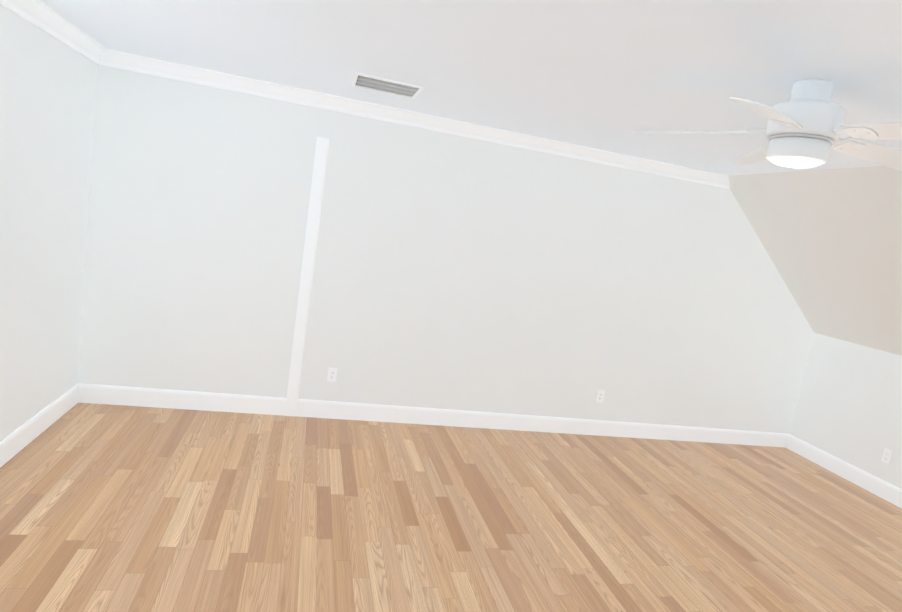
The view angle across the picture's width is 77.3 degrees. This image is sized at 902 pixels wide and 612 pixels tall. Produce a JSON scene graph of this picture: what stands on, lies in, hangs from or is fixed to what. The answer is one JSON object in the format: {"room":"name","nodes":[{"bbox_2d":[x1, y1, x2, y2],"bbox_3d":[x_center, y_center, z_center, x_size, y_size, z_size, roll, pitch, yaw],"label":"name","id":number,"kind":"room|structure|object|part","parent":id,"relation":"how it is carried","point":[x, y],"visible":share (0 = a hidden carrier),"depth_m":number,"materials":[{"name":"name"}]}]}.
{"room":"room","nodes":[
{"label":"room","id":0,"kind":"room"},
{"bbox_2d":[0,4,96,440],"bbox_3d":[-2.059,-0.096,1.621,0.160,2.440,5.020,7,9,-14],"label":"wall","id":1,"kind":"structure","parent":0,"point":[47,90],"depth_m":3.22,"materials":[{"name":"paint"}]},
{"bbox_2d":[0,383,78,467],"bbox_3d":[-2.151,1.038,1.809,0.016,0.140,4.700,7,9,-14],"label":"baseboard","id":2,"kind":"structure","parent":1,"relation":"attached to","point":[16,441],"depth_m":3.44,"materials":[{"name":"wood"}]},
{"bbox_2d":[0,0,107,65],"bbox_3d":[-1.758,-1.220,1.438,0.072,0.098,4.610,7,9,-14],"label":"crown molding","id":3,"kind":"structure","parent":1,"relation":"attached to","point":[45,18],"depth_m":3.08,"materials":[{"name":"wood"}]},
{"bbox_2d":[78,64,813,433],"bbox_3d":[1.041,-0.093,4.892,7.750,2.440,0.160,7,9,-14],"label":"wall","id":4,"kind":"structure","parent":0,"point":[460,272],"depth_m":4.46,"materials":[{"name":"paint"}]},
{"bbox_2d":[284,137,328,415],"bbox_3d":[-1.097,-0.184,4.276,0.090,2.140,0.020,7,9,-14],"label":"trim strip","id":5,"kind":"object","parent":4,"relation":"attached to","point":[312,227],"depth_m":4.26,"materials":[{"name":"wood"}]},
{"bbox_2d":[327,367,337,381],"bbox_3d":[-0.939,0.543,4.454,0.070,0.115,0.007,7,9,-14],"label":"outlet","id":6,"kind":"object","parent":4,"relation":"attached to","point":[332,374],"visible":1,"depth_m":4.45,"materials":[{"name":"white plastic"}]},
{"bbox_2d":[98,49,729,188],"bbox_3d":[0.067,-1.357,4.308,4.978,0.098,0.072,7,9,-14],"label":"crown molding","id":7,"kind":"structure","parent":4,"relation":"attached to","point":[116,59],"depth_m":4.18,"materials":[{"name":"wood"}]},
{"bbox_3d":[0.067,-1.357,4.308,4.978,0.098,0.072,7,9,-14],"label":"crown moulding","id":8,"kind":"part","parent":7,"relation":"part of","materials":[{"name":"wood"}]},
{"bbox_2d":[78,383,787,446],"bbox_3d":[0.330,0.981,4.831,6.277,0.140,0.016,7,9,-14],"label":"baseboard","id":9,"kind":"structure","parent":4,"relation":"attached to","point":[149,397],"depth_m":4.65,"materials":[{"name":"wood"}]},
{"bbox_2d":[596,390,604,402],"bbox_3d":[1.337,0.809,5.042,0.070,0.115,0.007,7,9,-14],"label":"outlet","id":10,"kind":"object","parent":4,"relation":"attached to","point":[600,396],"visible":1,"depth_m":5.04,"materials":[{"name":"white plastic"}]},
{"bbox_2d":[0,403,901,611],"bbox_3d":[1.395,1.588,2.749,7.750,0.120,5.020,7,9,-14],"label":"floor","id":11,"kind":"structure","parent":0,"point":[112,508],"depth_m":3.23,"materials":[{"name":"brown wood"}]},
{"bbox_2d":[40,0,901,175],"bbox_3d":[1.787,-0.914,2.380,7.750,0.120,5.020,7,9,-14],"label":"ceiling","id":12,"kind":"structure","parent":0,"point":[610,75],"depth_m":2.56,"materials":[{"name":"paint"}]},
{"bbox_2d":[351,73,423,98],"bbox_3d":[-0.399,-1.354,3.479,0.410,0.008,0.355,7,9,-14],"label":"ceiling vent","id":13,"kind":"object","parent":12,"relation":"in","point":[385,86],"visible":1,"depth_m":3.46,"materials":[{"name":"white metal"}]},
{"bbox_2d":[632,79,901,170],"bbox_3d":[1.470,-0.720,2.278,1.249,0.327,1.274,7,9,-14],"label":"ceiling fan","id":14,"kind":"object","parent":12,"relation":"hanging from","point":[806,127],"visible":1,"depth_m":2.20,"materials":[{"name":"white metal"}]},
{"bbox_3d":[1.079,-0.759,2.463,0.457,0.068,0.411,7,9,-14],"label":"blade","id":15,"kind":"part","parent":14,"relation":"part of","materials":[{"name":"white wood"}]},
{"bbox_3d":[1.149,-0.681,2.010,0.507,0.068,0.339,7,9,-14],"label":"blade","id":16,"kind":"part","parent":14,"relation":"part of","materials":[{"name":"white wood"}]},
{"bbox_3d":[1.429,-0.739,2.281,0.262,0.304,0.262,7,9,-14],"label":"motor","id":17,"kind":"part","parent":14,"relation":"part of","materials":[{"name":"white metal"}]},
{"bbox_3d":[1.796,-0.629,2.346,0.568,0.068,0.157,7,9,-14],"label":"blade","id":18,"kind":"part","parent":14,"relation":"part of","materials":[{"name":"white wood"}]},
{"bbox_3d":[1.595,-0.603,1.956,0.212,0.068,0.560,7,9,-14],"label":"blade","id":19,"kind":"part","parent":14,"relation":"part of","materials":[{"name":"white wood"}]},
{"bbox_2d":[729,166,901,488],"bbox_3d":[3.659,0.344,4.715,2.702,2.440,1.840,7,9,-14],"label":"wall","id":20,"kind":"structure","parent":0,"point":[831,240],"depth_m":4.70,"materials":[{"name":"paint"}]},
{"bbox_2d":[785,434,901,508],"bbox_3d":[3.531,1.487,4.804,0.016,0.140,1.696,7,9,-14],"label":"baseboard","id":21,"kind":"structure","parent":20,"relation":"attached to","point":[882,489],"depth_m":4.96,"materials":[{"name":"wood"}]},
{"bbox_2d":[881,448,892,464],"bbox_3d":[3.602,1.243,4.659,0.007,0.115,0.070,7,9,-14],"label":"outlet","id":22,"kind":"object","parent":20,"relation":"attached to","point":[887,456],"visible":1,"depth_m":4.66,"materials":[{"name":"white plastic"}]}
]}

